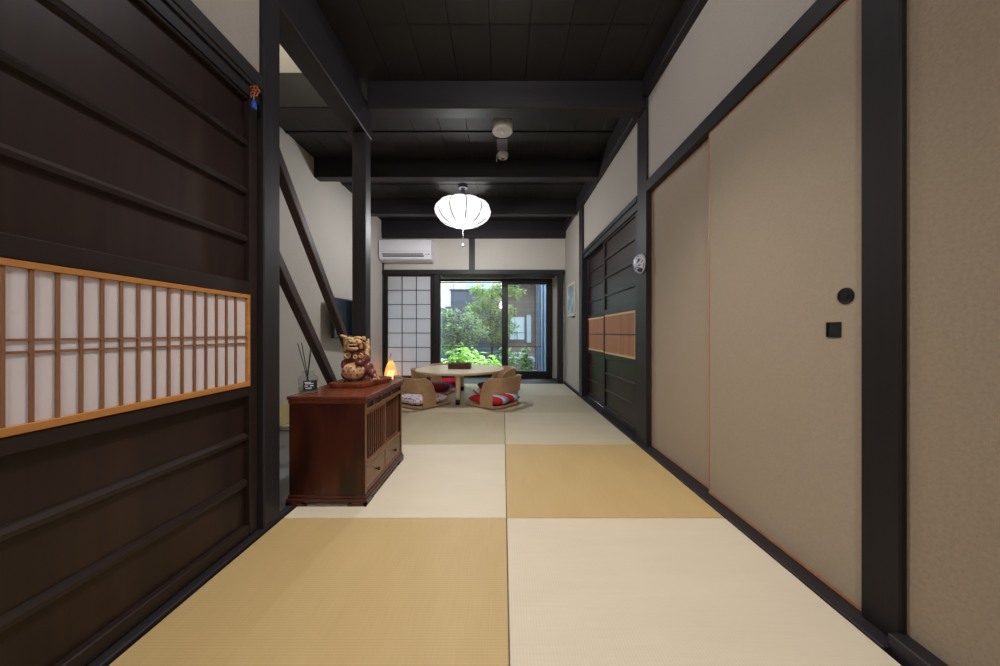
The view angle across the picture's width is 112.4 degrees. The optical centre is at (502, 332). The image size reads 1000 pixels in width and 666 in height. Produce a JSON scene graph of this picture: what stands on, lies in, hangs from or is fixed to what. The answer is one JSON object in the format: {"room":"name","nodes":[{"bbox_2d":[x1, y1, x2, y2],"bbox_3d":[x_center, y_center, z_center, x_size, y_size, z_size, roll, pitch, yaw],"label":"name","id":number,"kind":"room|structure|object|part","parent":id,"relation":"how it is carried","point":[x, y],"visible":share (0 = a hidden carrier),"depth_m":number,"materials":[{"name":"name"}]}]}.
{"room":"traditional dwelling","nodes":[
{"label":"traditional dwelling","id":0,"kind":"room"},
{"bbox_2d":[86,516,280,665],"bbox_3d":[-0.938,0.752,-0.130,0.105,0.045,2.940,0,0,0],"label":"sill","id":1,"kind":"structure","parent":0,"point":[131,637],"depth_m":0.90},
{"bbox_2d":[257,0,279,528],"bbox_3d":[-0.937,-0.453,1.292,0.096,2.386,0.090,0,0,0],"label":"post","id":2,"kind":"object","parent":1,"relation":"on","point":[268,112],"visible":0.55,"depth_m":1.28,"materials":[{"name":"wood"}]},
{"bbox_2d":[280,253,336,384],"bbox_3d":[-0.955,0.101,1.734,0.040,1.020,0.822,0,0,0],"label":"brace","id":3,"kind":"object","parent":2,"relation":"attached to","point":[288,287],"visible":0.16,"depth_m":1.59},
{"bbox_2d":[191,0,258,71],"bbox_3d":[-0.948,-0.453,-0.177,0.084,2.386,2.845,0,0,0],"label":"wall","id":4,"kind":"structure","parent":0,"point":[237,20],"depth_m":1.15,"materials":[{"name":"paint"}]},
{"bbox_2d":[0,0,256,665],"bbox_3d":[-0.926,-0.066,0.771,0.038,1.588,0.942,0,0,0],"label":"door","id":5,"kind":"structure","parent":4,"relation":"in","point":[128,158],"depth_m":0.80,"materials":[{"name":"brown wood"}]},
{"bbox_2d":[145,0,262,105],"bbox_3d":[-0.925,-0.898,-0.176,0.070,0.107,2.847,0,0,0],"label":"lintel","id":6,"kind":"object","parent":4,"relation":"attached to","point":[184,16],"visible":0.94,"depth_m":1.03,"materials":[{"name":"wood"}]},
{"bbox_2d":[250,85,259,109],"bbox_3d":[-0.893,-0.845,1.201,0.044,0.086,0.017,0,0,0],"label":"charm","id":7,"kind":"object","parent":6,"relation":"hanging from","point":[253,102],"visible":1,"depth_m":1.20,"materials":[{"name":"fabric"}]},
{"bbox_2d":[251,99,256,109],"bbox_3d":[-0.893,-0.819,1.201,0.017,0.034,0.017,0,0,0],"label":"pendant","id":8,"kind":"object","parent":7,"relation":"attached to","point":[253,103],"depth_m":1.20,"materials":[{"name":"blue glass"}]},
{"bbox_2d":[307,0,361,91],"bbox_3d":[-0.955,-1.577,0.300,0.060,0.135,3.800,0,0,0],"label":"trim","id":9,"kind":"structure","parent":4,"relation":"attached to","point":[313,3],"depth_m":1.84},
{"bbox_2d":[280,45,301,72],"bbox_3d":[-1.415,-0.922,1.735,0.930,3.395,1.130,0,0,0],"label":"wall","id":10,"kind":"structure","parent":0,"point":[287,65],"depth_m":2.20,"materials":[{"name":"beige paint"}]},
{"bbox_2d":[280,506,295,519],"bbox_3d":[-0.906,0.755,1.998,0.037,0.039,1.315,0,0,0],"label":"sill","id":11,"kind":"structure","parent":10,"relation":"attached to","point":[286,510],"depth_m":1.39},
{"bbox_2d":[352,132,370,375],"bbox_3d":[-0.933,-0.281,2.210,0.088,2.043,0.086,0,0,0],"label":"post","id":12,"kind":"object","parent":11,"relation":"on","point":[361,142],"visible":0.58,"depth_m":2.17,"materials":[{"name":"wood"}]},
{"bbox_2d":[280,150,348,351],"bbox_3d":[-0.955,-0.302,1.752,0.040,1.078,0.859,0,0,0],"label":"brace","id":13,"kind":"object","parent":12,"relation":"attached to","point":[286,185],"visible":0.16,"depth_m":1.64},
{"bbox_2d":[276,0,371,139],"bbox_3d":[-0.948,-1.407,1.785,0.125,0.207,0.970,0,0,0],"label":"beam","id":14,"kind":"structure","parent":12,"relation":"on","point":[303,37],"depth_m":1.68,"materials":[{"name":"wood"}]},
{"bbox_2d":[280,127,382,429],"bbox_3d":[-1.830,-0.860,3.400,0.100,3.400,4.400,0,0,0],"label":"wall","id":15,"kind":"structure","parent":0,"point":[326,206],"depth_m":3.20,"materials":[{"name":"beige paint"}]},
{"bbox_2d":[280,372,382,425],"bbox_3d":[-1.774,0.655,3.090,0.012,0.170,3.680,0,0,0],"label":"baseboard","id":16,"kind":"structure","parent":15,"relation":"attached to","point":[284,408],"depth_m":2.71,"materials":[{"name":"yellow paper"}]},
{"bbox_2d":[331,297,351,338],"bbox_3d":[-1.701,-0.150,3.610,0.156,0.410,0.600,0,0,8],"label":"television","id":17,"kind":"object","parent":15,"relation":"attached to","point":[344,305],"visible":0.35,"depth_m":3.49,"materials":[{"name":"black plastic"}]},
{"bbox_2d":[280,408,509,665],"bbox_3d":[-0.400,0.818,2.000,2.760,0.085,7.200,0,0,0],"label":"floor","id":18,"kind":"structure","parent":0,"point":[284,434],"depth_m":1.88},
{"bbox_2d":[109,518,508,665],"bbox_3d":[-0.433,0.757,0.897,0.893,0.034,0.886,0,0,0],"label":"mat","id":19,"kind":"object","parent":18,"relation":"on","point":[308,591],"visible":1,"depth_m":0.92,"materials":[{"name":"gold plant"}]},
{"bbox_2d":[281,413,407,429],"bbox_3d":[-1.326,0.757,2.888,0.884,0.034,0.456,0,0,0],"label":"mat","id":20,"kind":"object","parent":18,"relation":"on","point":[286,426],"visible":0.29,"depth_m":2.66,"materials":[{"name":"beige wicker"}]},
{"bbox_2d":[284,444,505,517],"bbox_3d":[-0.433,0.757,1.786,0.893,0.034,0.886,0,0,0],"label":"mat","id":21,"kind":"object","parent":18,"relation":"on","point":[431,480],"visible":0.55,"depth_m":1.59,"materials":[{"name":"wicker"}]},
{"bbox_2d":[286,379,403,506],"bbox_3d":[-0.752,0.505,1.697,0.352,0.470,0.540,0,0,0],"label":"base cabinet","id":22,"kind":"object","parent":21,"relation":"on","point":[344,443],"visible":0.96,"depth_m":1.44,"materials":[{"name":"red wood"}]},
{"bbox_2d":[297,343,316,392],"bbox_3d":[-0.901,0.155,1.534,0.098,0.228,0.081,0,0,0],"label":"reed diffuser","id":23,"kind":"object","parent":22,"relation":"on","point":[308,385],"visible":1,"depth_m":1.52,"materials":[{"name":"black glass"}]},
{"bbox_2d":[329,376,391,387],"bbox_3d":[-0.746,0.258,1.777,0.244,0.024,0.293,0,0,0],"label":"display board","id":24,"kind":"object","parent":22,"relation":"on","point":[367,381],"visible":0.88,"depth_m":1.67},
{"bbox_2d":[340,334,379,380],"bbox_3d":[-0.746,0.127,1.730,0.186,0.239,0.147,0,0,35],"label":"lion statue","id":25,"kind":"object","parent":24,"relation":"on","point":[355,366],"visible":1,"depth_m":1.71,"materials":[{"name":"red ceramic"}]},
{"bbox_3d":[-0.603,0.459,1.581,0.002,0.198,0.227,0,0,0],"label":"panel","id":26,"kind":"part","parent":22,"relation":"part of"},
{"bbox_3d":[-0.604,0.317,1.498,0.008,0.028,0.087,0,0,0],"label":"frieze panel","id":27,"kind":"part","parent":22,"relation":"part of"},
{"bbox_3d":[-0.604,0.635,1.573,0.016,0.094,0.233,0,0,0],"label":"drawer","id":28,"kind":"part","parent":22,"relation":"part of","materials":[{"name":"brown wood"}]},
{"bbox_3d":[-0.600,0.459,1.581,0.008,0.222,0.251,0,0,0],"label":"sliding door","id":29,"kind":"part","parent":22,"relation":"part of","materials":[{"name":"brown wood"}]},
{"bbox_3d":[-0.602,0.499,1.696,0.024,0.392,0.516,0,0,0],"label":"frame","id":30,"kind":"part","parent":22,"relation":"part of","materials":[{"name":"brown wood"}]},
{"bbox_2d":[384,354,396,378],"bbox_3d":[-1.575,0.514,4.700,0.176,0.452,0.176,0,0,0],"label":"lamp","id":31,"kind":"object","parent":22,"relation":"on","point":[390,370],"visible":0.65,"depth_m":4.66,"materials":[{"name":"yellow paper"}]},
{"bbox_3d":[-0.609,0.459,1.812,0.008,0.222,0.251,0,0,0],"label":"sliding door","id":32,"kind":"part","parent":22,"relation":"part of","materials":[{"name":"brown wood"}]},
{"bbox_3d":[-0.604,0.635,1.819,0.016,0.094,0.233,0,0,0],"label":"drawer","id":33,"kind":"part","parent":22,"relation":"part of","materials":[{"name":"brown wood"}]},
{"bbox_3d":[-0.612,0.459,1.812,0.002,0.198,0.227,0,0,0],"label":"panel","id":34,"kind":"part","parent":22,"relation":"part of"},
{"bbox_2d":[402,407,411,412],"bbox_3d":[-1.326,0.757,3.562,0.884,0.034,0.886,0,0,0],"label":"mat","id":35,"kind":"object","parent":18,"relation":"on","point":[404,409],"visible":0.09,"depth_m":3.20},
{"bbox_2d":[402,413,504,443],"bbox_3d":[-0.433,0.757,2.674,0.893,0.034,0.886,0,0,0],"label":"mat","id":36,"kind":"object","parent":18,"relation":"on","point":[417,428],"visible":0.62,"depth_m":2.60,"materials":[{"name":"plant"}]},
{"bbox_2d":[409,395,503,412],"bbox_3d":[-0.433,0.757,3.562,0.893,0.034,0.886,0,0,0],"label":"mat","id":37,"kind":"object","parent":18,"relation":"on","point":[451,407],"visible":0.37,"depth_m":3.24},
{"bbox_2d":[393,375,450,408],"bbox_3d":[-0.839,0.589,3.485,0.478,0.303,0.503,0,0,39],"label":"chair","id":38,"kind":"object","parent":37,"relation":"on","point":[424,386],"visible":0.64,"depth_m":3.25,"materials":[{"name":"brown wood"}]},
{"bbox_2d":[402,393,446,404],"bbox_3d":[-0.844,0.672,3.478,0.400,0.082,0.410,0,0,39],"label":"floor cushion","id":39,"kind":"object","parent":38,"relation":"on","point":[414,399],"visible":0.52,"depth_m":3.34,"materials":[{"name":"fabric"}]},
{"bbox_3d":[-0.829,0.725,3.498,0.464,0.014,0.470,0,0,39],"label":"seat","id":40,"kind":"part","parent":38,"relation":"part of","materials":[{"name":"brown wood"}]},
{"bbox_2d":[415,364,503,404],"bbox_3d":[-0.495,0.574,3.880,1.012,0.331,1.012,0,0,0],"label":"round table","id":41,"kind":"object","parent":37,"relation":"on","point":[436,370],"visible":0.69,"depth_m":3.65,"materials":[{"name":"brown wood"}]},
{"bbox_3d":[-0.467,0.564,3.469,0.052,0.254,0.076,0,0,0],"label":"leg","id":42,"kind":"part","parent":41,"relation":"part of","materials":[{"name":"brown wood"}]},
{"bbox_2d":[448,362,471,368],"bbox_3d":[-0.495,0.376,3.860,0.250,0.065,0.170,0,0,0],"label":"box","id":43,"kind":"object","parent":41,"relation":"on","point":[452,365],"visible":1,"depth_m":3.77,"materials":[{"name":"brown wood"}]},
{"bbox_3d":[-0.523,0.564,4.292,0.052,0.254,0.076,0,0,0],"label":"leg","id":44,"kind":"part","parent":41,"relation":"part of","materials":[{"name":"brown wood"}]},
{"bbox_2d":[466,374,521,408],"bbox_3d":[-0.095,0.589,3.491,0.503,0.303,0.478,0,0,38],"label":"chair","id":45,"kind":"object","parent":37,"relation":"on","point":[491,386],"visible":0.92,"depth_m":3.26,"materials":[{"name":"brown wood"}]},
{"bbox_3d":[-0.108,0.725,3.501,0.470,0.014,0.464,0,0,38],"label":"seat","id":46,"kind":"part","parent":45,"relation":"part of","materials":[{"name":"brown wood"}]},
{"bbox_2d":[469,393,519,404],"bbox_3d":[-0.088,0.672,3.486,0.410,0.082,0.400,0,0,38],"label":"floor cushion","id":47,"kind":"object","parent":45,"relation":"on","point":[498,399],"visible":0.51,"depth_m":3.38,"materials":[{"name":"fabric"}]},
{"bbox_2d":[447,384,478,394],"bbox_3d":[-0.433,0.757,4.449,0.893,0.034,0.885,0,0,0],"label":"mat","id":48,"kind":"object","parent":18,"relation":"on","point":[468,389],"visible":0.07,"depth_m":4.31,"materials":[{"name":"beige wicker"}]},
{"bbox_2d":[430,363,464,387],"bbox_3d":[-0.771,0.589,4.631,0.478,0.303,0.503,0,0,-11],"label":"chair","id":49,"kind":"object","parent":48,"relation":"on","point":[434,363],"visible":0.06,"depth_m":4.82,"materials":[{"name":"brown wood"}]},
{"bbox_2d":[441,377,455,385],"bbox_3d":[-0.773,0.672,4.640,0.400,0.082,0.410,0,0,-11],"label":"floor cushion","id":50,"kind":"object","parent":49,"relation":"on","point":[452,380],"visible":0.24,"depth_m":4.50,"materials":[{"name":"red fabric"}]},
{"bbox_2d":[473,366,515,393],"bbox_3d":[-0.109,0.589,4.242,0.503,0.303,0.478,0,0,-15],"label":"chair","id":51,"kind":"object","parent":48,"relation":"on","point":[509,371],"visible":0.31,"depth_m":4.18,"materials":[{"name":"brown wood"}]},
{"bbox_3d":[-0.125,0.725,4.237,0.470,0.014,0.464,0,0,-15],"label":"seat","id":52,"kind":"part","parent":51,"relation":"part of","materials":[{"name":"beige fabric"}]},
{"bbox_2d":[518,384,576,394],"bbox_3d":[0.452,0.757,4.449,0.873,0.034,0.885,0,0,0],"label":"mat","id":53,"kind":"object","parent":18,"relation":"on","point":[525,389],"visible":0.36,"depth_m":4.39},
{"bbox_2d":[505,395,597,412],"bbox_3d":[0.452,0.757,3.562,0.873,0.034,0.886,0,0,0],"label":"mat","id":54,"kind":"object","parent":18,"relation":"on","point":[527,403],"visible":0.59,"depth_m":3.42,"materials":[{"name":"beige wicker"}]},
{"bbox_2d":[505,413,634,444],"bbox_3d":[0.452,0.757,2.674,0.873,0.034,0.886,0,0,0],"label":"mat","id":55,"kind":"object","parent":18,"relation":"on","point":[520,428],"visible":0.74,"depth_m":2.57,"materials":[{"name":"wicker"}]},
{"bbox_2d":[505,444,723,517],"bbox_3d":[0.452,0.757,1.786,0.873,0.034,0.886,0,0,0],"label":"mat","id":56,"kind":"object","parent":18,"relation":"on","point":[543,480],"visible":0.76,"depth_m":1.64,"materials":[{"name":"wicker"}]},
{"bbox_2d":[507,518,900,665],"bbox_3d":[0.452,0.757,0.897,0.873,0.034,0.886,0,0,0],"label":"mat","id":57,"kind":"object","parent":18,"relation":"on","point":[582,591],"visible":1,"depth_m":0.92,"materials":[{"name":"wicker"}]},
{"bbox_3d":[-1.326,0.757,4.449,0.885,0.034,0.885,0,0,0],"label":"mat","id":58,"kind":"object","parent":18,"relation":"on","visible":0},
{"bbox_2d":[410,366,455,394],"bbox_3d":[-0.861,0.589,4.192,0.503,0.303,0.478,0,0,17],"label":"chair","id":59,"kind":"object","parent":58,"relation":"on","point":[414,375],"visible":0.29,"depth_m":4.15,"materials":[{"name":"brown wood"}]},
{"bbox_2d":[431,382,453,391],"bbox_3d":[-0.869,0.672,4.194,0.410,0.082,0.400,0,0,17],"label":"floor cushion","id":60,"kind":"object","parent":59,"relation":"on","point":[438,386],"visible":0.49,"depth_m":4.11,"materials":[{"name":"red fabric"}]},
{"bbox_3d":[-0.845,0.725,4.187,0.470,0.014,0.464,0,0,17],"label":"seat","id":61,"kind":"part","parent":59,"relation":"part of","materials":[{"name":"brown wood"}]},
{"bbox_2d":[383,239,564,270],"bbox_3d":[-0.430,-1.165,4.980,2.700,0.470,0.060,0,0,0],"label":"wall","id":62,"kind":"structure","parent":0,"point":[449,254],"depth_m":4.95,"materials":[{"name":"beige paint"}]},
{"bbox_2d":[379,240,433,262],"bbox_3d":[-1.390,-1.175,4.845,0.740,0.296,0.208,0,0,0],"label":"air conditioner","id":63,"kind":"object","parent":62,"relation":"attached to","point":[390,251],"visible":1,"depth_m":4.75,"materials":[{"name":"white plastic"}]},
{"bbox_2d":[382,270,563,277],"bbox_3d":[-0.440,-0.899,5.085,2.680,0.066,0.330,0,0,0],"label":"lintel","id":64,"kind":"object","parent":62,"relation":"attached to","point":[444,273],"visible":0.95,"depth_m":4.93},
{"bbox_2d":[469,239,474,269],"bbox_3d":[-0.459,-1.161,4.954,0.087,0.467,0.032,0,0,0],"label":"post","id":65,"kind":"object","parent":64,"relation":"on","point":[471,241],"visible":1,"depth_m":4.94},
{"bbox_2d":[381,221,565,238],"bbox_3d":[-0.430,-1.519,4.965,2.700,0.254,0.130,0,0,0],"label":"beam","id":66,"kind":"structure","parent":62,"relation":"attached to","point":[389,229],"depth_m":4.90,"materials":[{"name":"wood"}]},
{"bbox_2d":[280,0,684,220],"bbox_3d":[-0.410,-1.672,1.755,2.780,0.068,6.710,0,0,0],"label":"ceiling","id":67,"kind":"structure","parent":0,"point":[383,40],"depth_m":2.02,"materials":[{"name":"wood"}]},
{"bbox_2d":[280,73,336,117],"bbox_3d":[-1.380,-1.575,2.223,0.800,0.230,0.105,0,0,0],"label":"beam","id":68,"kind":"structure","parent":67,"relation":"attached to","point":[298,97],"depth_m":2.17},
{"bbox_2d":[314,158,598,181],"bbox_3d":[-0.440,-1.556,3.200,2.680,0.180,0.100,0,0,0],"label":"beam","id":69,"kind":"structure","parent":67,"relation":"attached to","point":[325,169],"depth_m":3.15,"materials":[{"name":"wood"}]},
{"bbox_2d":[434,183,490,246],"bbox_3d":[-0.444,-1.299,3.720,0.615,0.692,0.624,0,0,0],"label":"paper lantern","id":70,"kind":"object","parent":67,"relation":"hanging from","point":[459,211],"visible":1,"depth_m":3.53,"materials":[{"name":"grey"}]},
{"bbox_3d":[-0.444,-1.324,3.720,0.615,0.268,0.624,0,0,0],"label":"lamp shade","id":71,"kind":"part","parent":70,"relation":"part of","materials":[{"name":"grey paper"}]},
{"bbox_2d":[371,198,576,216],"bbox_3d":[-0.440,-1.548,4.133,2.680,0.196,0.095,0,0,0],"label":"beam","id":72,"kind":"structure","parent":67,"relation":"attached to","point":[380,207],"depth_m":4.08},
{"bbox_2d":[496,151,507,161],"bbox_3d":[-0.002,-1.603,3.075,0.100,0.085,0.100,0,0,28],"label":"smoke detector","id":73,"kind":"object","parent":67,"relation":"attached to","point":[502,155],"visible":1,"depth_m":3.04,"materials":[{"name":"white plastic"}]},
{"bbox_2d":[492,118,512,137],"bbox_3d":[-0.004,-1.544,2.420,0.148,0.204,0.148,0,0,0],"label":"smoke detector","id":74,"kind":"object","parent":67,"relation":"hanging from","point":[501,127],"visible":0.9,"depth_m":2.38,"materials":[{"name":"beige"}]},
{"bbox_2d":[497,138,507,150],"bbox_3d":[-0.006,-1.643,2.924,0.092,0.006,0.188,0,0,0],"label":"cover plate","id":75,"kind":"object","parent":67,"relation":"attached to","point":[502,143],"visible":1,"depth_m":2.92,"materials":[{"name":"grey plastic"}]},
{"bbox_2d":[367,81,645,117],"bbox_3d":[0.022,-1.555,2.232,1.815,0.182,0.105,0,0,0],"label":"beam","id":76,"kind":"structure","parent":67,"relation":"attached to","point":[385,99],"depth_m":2.18,"materials":[{"name":"wood"}]},
{"bbox_2d":[441,275,556,377],"bbox_3d":[-0.390,-0.310,5.305,2.780,2.700,0.590,0,0,0],"label":"wall","id":77,"kind":"structure","parent":0,"point":[554,280],"depth_m":5.50,"materials":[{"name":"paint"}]},
{"bbox_2d":[384,275,433,379],"bbox_3d":[-1.387,-0.062,4.972,0.736,1.604,0.030,0,0,0],"label":"door","id":78,"kind":"structure","parent":77,"relation":"in","point":[408,299],"depth_m":4.97,"materials":[{"name":"white paper"}]},
{"bbox_2d":[441,279,501,377],"bbox_3d":[-0.535,-0.080,5.555,1.130,1.640,0.050,0,0,0],"label":"window","id":79,"kind":"structure","parent":77,"relation":"in","point":[442,280],"depth_m":5.53,"materials":[{"name":"black metal"}]},
{"bbox_2d":[441,282,541,346],"bbox_3d":[-0.195,-0.334,5.720,1.730,1.153,0.020,0,0,0],"label":"bamboo blind","id":80,"kind":"object","parent":79,"relation":"attached to","point":[482,284],"visible":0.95,"depth_m":5.72,"materials":[{"name":"brown wood"}]},
{"bbox_3d":[-0.195,-0.862,5.720,1.730,0.019,0.020,0,0,0],"label":"head rod","id":81,"kind":"part","parent":80,"relation":"part of","materials":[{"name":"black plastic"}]},
{"bbox_3d":[-0.350,-0.335,5.717,0.004,1.150,0.002,0,0,0],"label":"cord","id":82,"kind":"part","parent":80,"relation":"part of","materials":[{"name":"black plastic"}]},
{"bbox_3d":[-0.195,0.235,5.720,1.710,0.015,0.016,0,0,0],"label":"rod","id":83,"kind":"part","parent":80,"relation":"part of","materials":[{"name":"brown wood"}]},
{"bbox_2d":[464,378,564,383],"bbox_3d":[-0.430,0.758,5.197,2.700,0.033,0.605,0,0,0],"label":"sill","id":84,"kind":"structure","parent":77,"relation":"attached to","point":[466,380],"depth_m":5.23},
{"bbox_2d":[382,263,383,375],"bbox_3d":[-1.768,-0.255,4.968,0.022,1.990,0.065,0,0,0],"label":"post","id":85,"kind":"object","parent":84,"relation":"on","point":[382,263],"visible":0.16,"depth_m":4.93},
{"bbox_2d":[434,274,440,362],"bbox_3d":[-0.977,-0.065,4.980,0.083,1.610,0.080,0,0,0],"label":"post","id":86,"kind":"object","parent":84,"relation":"on","point":[437,277],"visible":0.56,"depth_m":4.94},
{"bbox_2d":[557,274,562,382],"bbox_3d":[0.846,-0.065,4.970,0.080,1.610,0.080,0,0,0],"label":"post","id":87,"kind":"object","parent":84,"relation":"on","point":[559,276],"visible":1,"depth_m":4.93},
{"bbox_2d":[502,279,551,377],"bbox_3d":[0.394,-0.072,5.487,0.824,1.625,0.065,0,0,0],"label":"window","id":88,"kind":"structure","parent":77,"relation":"in","point":[505,282],"depth_m":5.47,"materials":[{"name":"black metal"}]},
{"bbox_2d":[563,0,999,665],"bbox_3d":[0.985,-0.438,2.000,0.130,2.416,7.200,0,0,0],"label":"wall","id":89,"kind":"structure","parent":0,"point":[953,46],"depth_m":0.72,"materials":[{"name":"paint"}]},
{"bbox_2d":[567,281,575,317],"bbox_3d":[0.909,-0.429,4.460,0.020,0.461,0.490,0,0,0],"label":"picture frame","id":90,"kind":"object","parent":89,"relation":"attached to","point":[571,288],"visible":1,"depth_m":4.44,"materials":[{"name":"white wood"}]},
{"bbox_2d":[568,284,573,313],"bbox_3d":[0.909,-0.440,4.460,0.004,0.370,0.430,0,0,0],"label":"print","id":91,"kind":"object","parent":90,"relation":"attached to","point":[571,286],"depth_m":4.44},
{"bbox_2d":[587,246,602,406],"bbox_3d":[0.998,-0.079,3.518,0.030,1.622,0.775,0,0,0],"label":"door","id":92,"kind":"structure","parent":89,"relation":"in","point":[595,262],"depth_m":3.61,"materials":[{"name":"brown wood"}]},
{"bbox_2d":[564,118,636,230],"bbox_3d":[0.922,-1.565,3.610,0.055,0.160,2.640,0,0,0],"label":"trim","id":93,"kind":"structure","parent":89,"relation":"attached to","point":[624,126],"depth_m":2.90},
{"bbox_2d":[583,196,636,258],"bbox_3d":[0.963,-0.907,3.112,0.075,0.095,1.575,0,0,0],"label":"lintel","id":94,"kind":"object","parent":89,"relation":"attached to","point":[630,209],"visible":0.69,"depth_m":2.87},
{"bbox_2d":[603,212,636,435],"bbox_3d":[0.965,-0.079,2.748,0.030,1.622,0.844,0,0,0],"label":"door","id":95,"kind":"structure","parent":89,"relation":"in","point":[620,249],"depth_m":2.73,"materials":[{"name":"brown wood"}]},
{"bbox_2d":[642,0,707,96],"bbox_3d":[0.925,-1.589,0.287,0.050,0.113,3.775,0,0,0],"label":"trim","id":96,"kind":"structure","parent":89,"relation":"attached to","point":[690,10],"depth_m":1.80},
{"bbox_2d":[652,138,708,488],"bbox_3d":[0.974,-0.091,1.838,0.017,1.647,0.676,0,0,0],"label":"door","id":97,"kind":"structure","parent":89,"relation":"in","point":[680,203],"depth_m":1.80,"materials":[{"name":"paper"}]},
{"bbox_2d":[578,395,889,654],"bbox_3d":[0.940,0.754,2.392,0.100,0.041,3.216,0,0,0],"label":"sill","id":98,"kind":"structure","parent":89,"relation":"attached to","point":[832,598],"depth_m":1.15,"materials":[{"name":"wood"}]},
{"bbox_2d":[579,205,586,395],"bbox_3d":[0.958,-0.453,3.967,0.085,2.385,0.135,0,0,0],"label":"post","id":99,"kind":"object","parent":98,"relation":"on","point":[582,262],"visible":0.54,"depth_m":3.90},
{"bbox_2d":[637,97,651,445],"bbox_3d":[0.965,-0.453,2.250,0.070,2.385,0.150,0,0,0],"label":"post","id":100,"kind":"object","parent":98,"relation":"on","point":[644,199],"visible":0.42,"depth_m":2.22,"materials":[{"name":"wood"}]},
{"bbox_2d":[632,253,645,273],"bbox_3d":[0.902,-0.465,2.250,0.055,0.138,0.138,0,0,0],"label":"wall ornament","id":101,"kind":"object","parent":100,"relation":"attached to","point":[638,264],"visible":1,"depth_m":2.21,"materials":[{"name":"white ceramic"}]},
{"bbox_2d":[861,0,906,635],"bbox_3d":[0.965,-0.453,0.829,0.070,2.386,0.089,0,0,0],"label":"post","id":102,"kind":"object","parent":98,"relation":"on","point":[883,22],"visible":0.62,"depth_m":0.81,"materials":[{"name":"wood"}]},
{"bbox_2d":[646,0,844,191],"bbox_3d":[0.964,-0.952,1.524,0.072,0.073,1.302,0,0,0],"label":"lintel","id":103,"kind":"object","parent":89,"relation":"attached to","point":[820,10],"visible":0.76,"depth_m":1.26,"materials":[{"name":"wood"}]},
{"bbox_2d":[565,382,948,665],"bbox_3d":[0.927,0.740,1.665,0.045,0.070,6.530,0,0,0],"label":"baseboard","id":104,"kind":"structure","parent":89,"relation":"attached to","point":[905,650],"depth_m":0.76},
{"bbox_2d":[709,0,860,610],"bbox_3d":[0.949,-0.091,1.203,0.019,1.647,0.658,0,0,0],"label":"door","id":105,"kind":"structure","parent":89,"relation":"in","point":[785,162],"depth_m":1.08,"materials":[{"name":"paper"}]},
{"bbox_3d":[0.942,-0.009,0.955,0.004,0.043,0.042,0,0,0],"label":"finger pull","id":106,"kind":"part","parent":105,"relation":"part of","materials":[{"name":"black plastic"}]},
{"label":"outside","id":107,"kind":"structure","parent":0,"visible":0},
{"bbox_3d":[0.000,1.080,10.810,12.000,0.120,10.380,0,0,0],"label":"ground","id":108,"kind":"structure","parent":107,"visible":0},
{"bbox_2d":[441,307,445,362],"bbox_3d":[-1.655,0.170,7.827,0.050,1.700,3.455,0,0,0],"label":"fence","id":109,"kind":"object","parent":108,"relation":"on","point":[443,355],"visible":0.09,"depth_m":9.18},
{"bbox_2d":[441,342,488,364],"bbox_3d":[-0.778,0.607,6.983,1.055,0.886,1.058,0,0,0],"label":"shrub","id":110,"kind":"object","parent":108,"relation":"on","point":[465,351],"visible":0.42,"depth_m":6.89,"materials":[{"name":"green plant"}]},
{"bbox_2d":[441,309,490,354],"bbox_3d":[-0.897,0.222,7.553,1.352,1.611,0.791,0,0,0],"label":"tree","id":111,"kind":"object","parent":108,"relation":"on","point":[442,348],"visible":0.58,"depth_m":7.50,"materials":[{"name":"green plant"}]},
{"bbox_2d":[441,283,499,307],"bbox_3d":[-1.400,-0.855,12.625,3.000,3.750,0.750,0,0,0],"label":"house","id":112,"kind":"structure","parent":108,"relation":"on","point":[441,283],"depth_m":12.50,"materials":[{"name":"grey"}]},
{"bbox_2d":[445,289,501,362],"bbox_3d":[-0.690,-0.120,9.675,1.940,2.280,0.210,0,0,0],"label":"wall","id":113,"kind":"structure","parent":108,"relation":"on","point":[487,350],"depth_m":9.60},
{"bbox_2d":[474,355,501,365],"bbox_3d":[-0.271,0.714,6.309,0.743,0.626,0.794,0,0,0],"label":"shrub","id":114,"kind":"object","parent":108,"relation":"on","point":[497,363],"visible":0.23,"depth_m":6.29,"materials":[{"name":"green plant"}]},
{"bbox_2d":[464,283,527,360],"bbox_3d":[-0.195,-0.291,8.482,1.697,2.635,1.018,0,0,0],"label":"tree","id":115,"kind":"object","parent":108,"relation":"on","point":[491,358],"visible":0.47,"depth_m":8.39,"materials":[{"name":"green plant"}]},
{"bbox_2d":[494,347,517,365],"bbox_3d":[0.063,0.659,7.466,0.567,0.735,0.656,0,0,0],"label":"shrub","id":116,"kind":"object","parent":108,"relation":"on","point":[500,348],"visible":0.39,"depth_m":7.40,"materials":[{"name":"green plant"}]},
{"bbox_2d":[499,357,534,370],"bbox_3d":[0.320,0.800,8.000,0.840,0.440,0.440,0,0,0],"label":"stone bench","id":117,"kind":"object","parent":108,"relation":"on","point":[517,359],"visible":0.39,"depth_m":7.78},
{"bbox_2d":[508,285,535,369],"bbox_3d":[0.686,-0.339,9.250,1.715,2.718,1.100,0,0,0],"label":"house","id":118,"kind":"structure","parent":108,"relation":"on","point":[532,353],"depth_m":9.30,"materials":[{"name":"grey"}]},
{"bbox_3d":[0.390,-0.130,9.292,0.400,0.620,0.008,0,0,0],"label":"pane","id":119,"kind":"part","parent":118,"relation":"part of","materials":[{"name":"blue"}]},
{"bbox_2d":[517,345,534,370],"bbox_3d":[0.494,0.637,7.289,0.436,0.777,0.464,0,0,-38],"label":"shrub","id":120,"kind":"object","parent":108,"relation":"on","point":[526,360],"visible":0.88,"depth_m":7.26,"materials":[{"name":"green plant"}]},
{"bbox_2d":[536,285,545,370],"bbox_3d":[0.802,-0.195,6.830,0.075,2.430,1.700,0,0,0],"label":"fence","id":121,"kind":"object","parent":108,"relation":"on","point":[540,351],"visible":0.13,"depth_m":6.96,"materials":[{"name":"blue"}]}
]}

